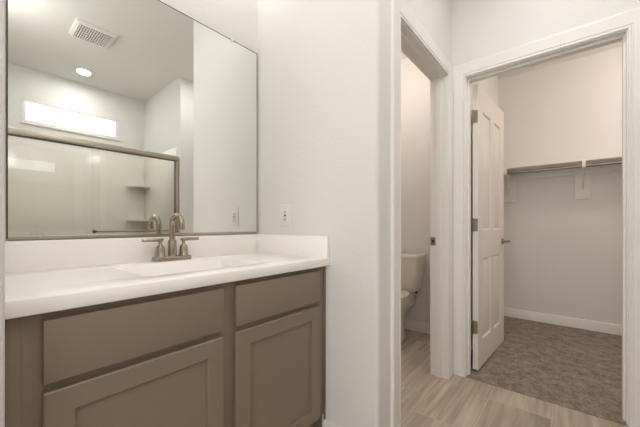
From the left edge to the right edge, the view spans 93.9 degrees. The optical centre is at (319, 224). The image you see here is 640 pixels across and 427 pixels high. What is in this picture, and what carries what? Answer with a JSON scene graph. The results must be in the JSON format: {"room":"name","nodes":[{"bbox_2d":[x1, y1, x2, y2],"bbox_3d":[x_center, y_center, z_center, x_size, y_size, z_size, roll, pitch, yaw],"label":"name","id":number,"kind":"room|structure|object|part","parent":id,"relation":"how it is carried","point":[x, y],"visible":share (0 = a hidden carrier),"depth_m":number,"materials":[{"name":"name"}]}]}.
{"room":"bathroom","nodes":[
{"label":"bathroom","id":0,"kind":"room"},
{"bbox_2d":[0,0,4,426],"bbox_3d":[-0.947,-0.321,0.779,0.732,2.738,0.133,0,0,40],"label":"wall","id":1,"kind":"structure","parent":0,"point":[2,2],"depth_m":0.60,"materials":[{"name":"white paint"}]},
{"bbox_2d":[5,0,257,240],"bbox_3d":[-0.827,-0.321,1.404,0.110,2.738,1.245,0,0,40],"label":"wall","id":2,"kind":"structure","parent":0,"point":[236,19],"depth_m":1.68,"materials":[{"name":"white paint"}]},
{"bbox_2d":[5,234,256,272],"bbox_3d":[-0.734,0.110,1.413,0.020,0.110,1.109,0,0,40],"label":"backsplash","id":3,"kind":"structure","parent":2,"relation":"attached to","point":[31,255],"depth_m":1.21,"materials":[{"name":"white stone"}]},
{"bbox_2d":[6,0,256,239],"bbox_3d":[-0.728,-0.505,1.427,0.012,1.115,1.063,0,0,40],"label":"wall mirror","id":4,"kind":"object","parent":2,"relation":"attached to","point":[123,117],"visible":1,"depth_m":1.28,"materials":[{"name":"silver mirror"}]},
{"bbox_2d":[258,0,389,426],"bbox_3d":[-0.125,-0.321,1.755,1.151,2.738,0.196,0,0,40],"label":"wall","id":5,"kind":"structure","parent":0,"point":[324,65],"depth_m":1.45,"materials":[{"name":"white paint"}]},
{"bbox_2d":[281,204,290,226],"bbox_3d":[-0.194,-0.053,1.678,0.082,0.126,0.010,0,0,40],"label":"wall outlet","id":6,"kind":"object","parent":5,"relation":"attached to","point":[285,208],"visible":1,"depth_m":1.67,"materials":[{"name":"white plastic"}]},
{"bbox_2d":[283,209,286,221],"bbox_3d":[-0.195,-0.053,1.676,0.034,0.068,0.004,0,0,40],"label":"receptacle","id":7,"kind":"object","parent":6,"relation":"attached to","point":[284,210],"depth_m":1.67,"materials":[{"name":"grey plastic"}]},
{"bbox_2d":[324,419,339,426],"bbox_3d":[0.128,1.008,1.405,0.275,0.080,0.014,0,0,40],"label":"baseboard","id":8,"kind":"structure","parent":5,"relation":"attached to","point":[327,423],"depth_m":1.47,"materials":[{"name":"white paint"}]},
{"bbox_2d":[401,58,429,323],"bbox_3d":[0.912,-0.321,3.074,1.041,2.738,0.120,0,0,40],"label":"wall","id":9,"kind":"structure","parent":0,"point":[415,86],"depth_m":2.97,"materials":[{"name":"white paint"}]},
{"bbox_2d":[405,319,429,333],"bbox_3d":[0.900,0.998,2.997,0.961,0.100,0.014,0,0,40],"label":"baseboard","id":10,"kind":"structure","parent":9,"relation":"attached to","point":[422,327],"depth_m":2.94,"materials":[{"name":"white paint"}]},
{"bbox_2d":[403,0,497,336],"bbox_3d":[1.218,-0.321,2.543,0.110,2.738,2.739,0,0,40],"label":"wall","id":11,"kind":"structure","parent":0,"point":[432,14],"depth_m":2.01,"materials":[{"name":"white paint"}]},
{"bbox_2d":[390,0,452,426],"bbox_3d":[0.631,-0.030,1.747,0.016,2.157,0.917,0,0,40],"label":"trim","id":12,"kind":"structure","parent":11,"relation":"attached to","point":[399,11],"depth_m":1.44,"materials":[{"name":"white paint"}]},
{"bbox_2d":[401,21,446,378],"bbox_3d":[0.583,0.007,1.788,0.110,2.081,0.765,0,0,40],"label":"trim","id":13,"kind":"structure","parent":11,"relation":"attached to","point":[411,47],"depth_m":2.05,"materials":[{"name":"white paint"}]},
{"bbox_2d":[401,41,621,79],"bbox_3d":[0.792,-1.740,1.098,3.500,0.100,5.500,0,0,40],"label":"ceiling","id":14,"kind":"structure","parent":0,"point":[617,44],"depth_m":3.04,"materials":[{"name":"white paint"}]},
{"bbox_2d":[401,329,627,426],"bbox_3d":[0.438,1.099,0.677,3.500,0.102,4.400,0,0,40],"label":"floor","id":15,"kind":"structure","parent":0,"point":[427,400],"depth_m":1.75,"materials":[{"name":"beige tile"}]},
{"bbox_2d":[5,266,325,426],"bbox_3d":[-0.530,0.625,1.241,0.554,0.846,1.109,0,0,40],"label":"vanity cabinet","id":16,"kind":"object","parent":15,"relation":"on","point":[248,352],"visible":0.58,"depth_m":0.94,"materials":[{"name":"brown paint"}]},
{"bbox_3d":[-0.491,0.295,0.870,0.019,0.148,0.466,0,0,40],"label":"drawer","id":17,"kind":"part","parent":16,"relation":"part of","materials":[{"name":"brown paint"}]},
{"bbox_3d":[-0.491,0.661,0.870,0.019,0.542,0.466,0,0,40],"label":"cabinet door","id":18,"kind":"part","parent":16,"relation":"part of","materials":[{"name":"brown paint"}]},
{"bbox_3d":[-0.494,0.661,0.872,0.006,0.430,0.354,0,0,40],"label":"recessed panel","id":19,"kind":"part","parent":16,"relation":"part of","materials":[{"name":"brown paint"}]},
{"bbox_2d":[5,234,329,319],"bbox_3d":[-0.525,0.172,1.237,0.566,0.233,1.109,0,0,40],"label":"countertop","id":20,"kind":"structure","parent":16,"relation":"on","point":[42,276],"depth_m":1.11,"materials":[{"name":"white stone"}]},
{"bbox_2d":[141,213,198,261],"bbox_3d":[-0.648,0.053,1.345,0.133,0.215,0.252,0,0,40],"label":"faucet","id":21,"kind":"object","parent":20,"relation":"on","point":[160,256],"visible":1,"depth_m":1.35,"materials":[{"name":"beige metal"}]},
{"bbox_3d":[-0.731,0.066,1.307,0.016,0.016,0.086,0,0,40],"label":"lever","id":22,"kind":"part","parent":21,"relation":"part of","materials":[{"name":"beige metal"}]},
{"bbox_3d":[-0.711,0.109,1.330,0.045,0.072,0.045,0,0,40],"label":"handle","id":23,"kind":"part","parent":21,"relation":"part of","materials":[{"name":"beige metal"}]},
{"bbox_3d":[-0.677,0.151,1.370,0.056,0.019,0.162,0,0,40],"label":"plate","id":24,"kind":"part","parent":21,"relation":"part of","materials":[{"name":"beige metal"}]},
{"bbox_3d":[-0.677,0.107,1.370,0.042,0.076,0.042,0,0,40],"label":"spout","id":25,"kind":"part","parent":21,"relation":"part of","materials":[{"name":"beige metal"}]},
{"bbox_3d":[-0.642,0.008,1.341,0.118,0.125,0.026,0,0,40],"label":"spout","id":26,"kind":"part","parent":21,"relation":"part of","materials":[{"name":"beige metal"}]},
{"bbox_3d":[-0.644,0.109,1.410,0.045,0.072,0.045,0,0,40],"label":"handle","id":27,"kind":"part","parent":21,"relation":"part of","materials":[{"name":"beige metal"}]},
{"bbox_3d":[-0.624,0.066,1.434,0.016,0.016,0.086,0,0,40],"label":"lever","id":28,"kind":"part","parent":21,"relation":"part of","materials":[{"name":"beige metal"}]},
{"bbox_3d":[-0.157,0.661,1.268,0.019,0.542,0.468,0,0,40],"label":"cabinet door","id":29,"kind":"part","parent":16,"relation":"part of","materials":[{"name":"brown paint"}]},
{"bbox_3d":[-0.157,0.295,1.268,0.019,0.148,0.468,0,0,40],"label":"drawer","id":30,"kind":"part","parent":16,"relation":"part of","materials":[{"name":"brown paint"}]},
{"bbox_3d":[-0.159,0.661,1.270,0.006,0.430,0.356,0,0,40],"label":"recessed panel","id":31,"kind":"part","parent":16,"relation":"part of","materials":[{"name":"brown paint"}]},
{"bbox_2d":[401,252,425,341],"bbox_3d":[0.635,0.662,2.737,0.426,0.771,0.705,0,0,40],"label":"toilet","id":32,"kind":"object","parent":15,"relation":"on","point":[412,264],"visible":0.34,"depth_m":2.78,"materials":[{"name":"beige ceramic"}]},
{"bbox_3d":[0.588,0.623,2.681,0.368,0.020,0.552,0,0,40],"label":"seat lid","id":33,"kind":"part","parent":32,"relation":"part of","materials":[{"name":"beige ceramic"}]},
{"bbox_3d":[0.598,0.852,2.693,0.366,0.392,0.590,0,0,40],"label":"bowl","id":34,"kind":"part","parent":32,"relation":"part of","materials":[{"name":"beige ceramic"}]},
{"bbox_3d":[0.799,0.469,2.932,0.410,0.312,0.190,0,0,40],"label":"tank","id":35,"kind":"part","parent":32,"relation":"part of","materials":[{"name":"beige ceramic"}]},
{"bbox_3d":[0.796,0.294,2.928,0.426,0.036,0.201,0,0,40],"label":"tank lid","id":36,"kind":"part","parent":32,"relation":"part of","materials":[{"name":"beige ceramic"}]},
{"bbox_2d":[452,0,639,66],"bbox_3d":[1.399,-0.321,1.801,1.122,2.738,0.110,0,0,40],"label":"wall","id":37,"kind":"structure","parent":0,"point":[480,28],"depth_m":1.89,"materials":[{"name":"white paint"}]},
{"bbox_2d":[472,84,509,369],"bbox_3d":[1.353,0.015,2.388,0.154,2.026,0.792,0,0,43],"label":"door","id":38,"kind":"structure","parent":37,"relation":"in","point":[487,117],"depth_m":2.31,"materials":[{"name":"white paint"}]},
{"bbox_2d":[453,7,639,426],"bbox_3d":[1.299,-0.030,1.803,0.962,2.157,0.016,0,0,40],"label":"trim","id":39,"kind":"structure","parent":37,"relation":"attached to","point":[630,20],"depth_m":1.69,"materials":[{"name":"white paint"}]},
{"bbox_2d":[466,316,627,425],"bbox_3d":[2.360,1.097,2.147,2.149,0.107,1.876,0,0,40],"label":"floor","id":40,"kind":"structure","parent":0,"point":[577,369],"depth_m":2.20,"materials":[{"name":"brown carpet"}]},
{"bbox_2d":[498,46,621,324],"bbox_3d":[2.932,-0.321,2.826,2.149,2.738,0.100,0,0,40],"label":"wall","id":41,"kind":"structure","parent":0,"point":[563,253],"depth_m":3.10,"materials":[{"name":"white paint"}]},
{"bbox_2d":[504,169,515,201],"bbox_3d":[2.064,-0.427,3.287,0.120,0.335,0.311,0,0,40],"label":"shelf bracket","id":42,"kind":"object","parent":41,"relation":"attached to","point":[509,185],"visible":0.83,"depth_m":3.38,"materials":[{"name":"white plastic"}]},
{"bbox_3d":[2.064,-0.470,3.287,0.028,0.250,0.276,0,0,40],"label":"bracket frame","id":43,"kind":"part","parent":42,"relation":"part of","materials":[{"name":"white plastic"}]},
{"bbox_2d":[504,155,621,180],"bbox_3d":[2.764,-0.561,2.706,2.046,0.103,0.300,0,0,40],"label":"closet shelf","id":44,"kind":"object","parent":41,"relation":"attached to","point":[617,167],"visible":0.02,"depth_m":3.00,"materials":[{"name":"white wood"}]},
{"bbox_2d":[504,307,621,335],"bbox_3d":[2.857,0.995,2.815,2.049,0.096,0.014,0,0,40],"label":"baseboard","id":45,"kind":"structure","parent":41,"relation":"attached to","point":[609,328],"depth_m":3.08,"materials":[{"name":"white paint"}]},
{"bbox_2d":[575,161,590,198],"bbox_3d":[2.541,-0.427,2.886,0.120,0.335,0.311,0,0,40],"label":"shelf bracket","id":46,"kind":"object","parent":41,"relation":"attached to","point":[582,181],"visible":0.96,"depth_m":2.98,"materials":[{"name":"white plastic"}]},
{"bbox_2d":[507,161,621,173],"bbox_3d":[2.678,-0.550,2.602,2.047,0.026,0.026,0,0,40],"label":"closet rod","id":47,"kind":"object","parent":46,"relation":"attached to","point":[615,162],"visible":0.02,"depth_m":2.86,"materials":[{"name":"silver metal"}]},
{"bbox_3d":[2.541,-0.470,2.886,0.028,0.250,0.276,0,0,40],"label":"bracket frame","id":48,"kind":"part","parent":46,"relation":"part of","materials":[{"name":"white plastic"}]}
]}

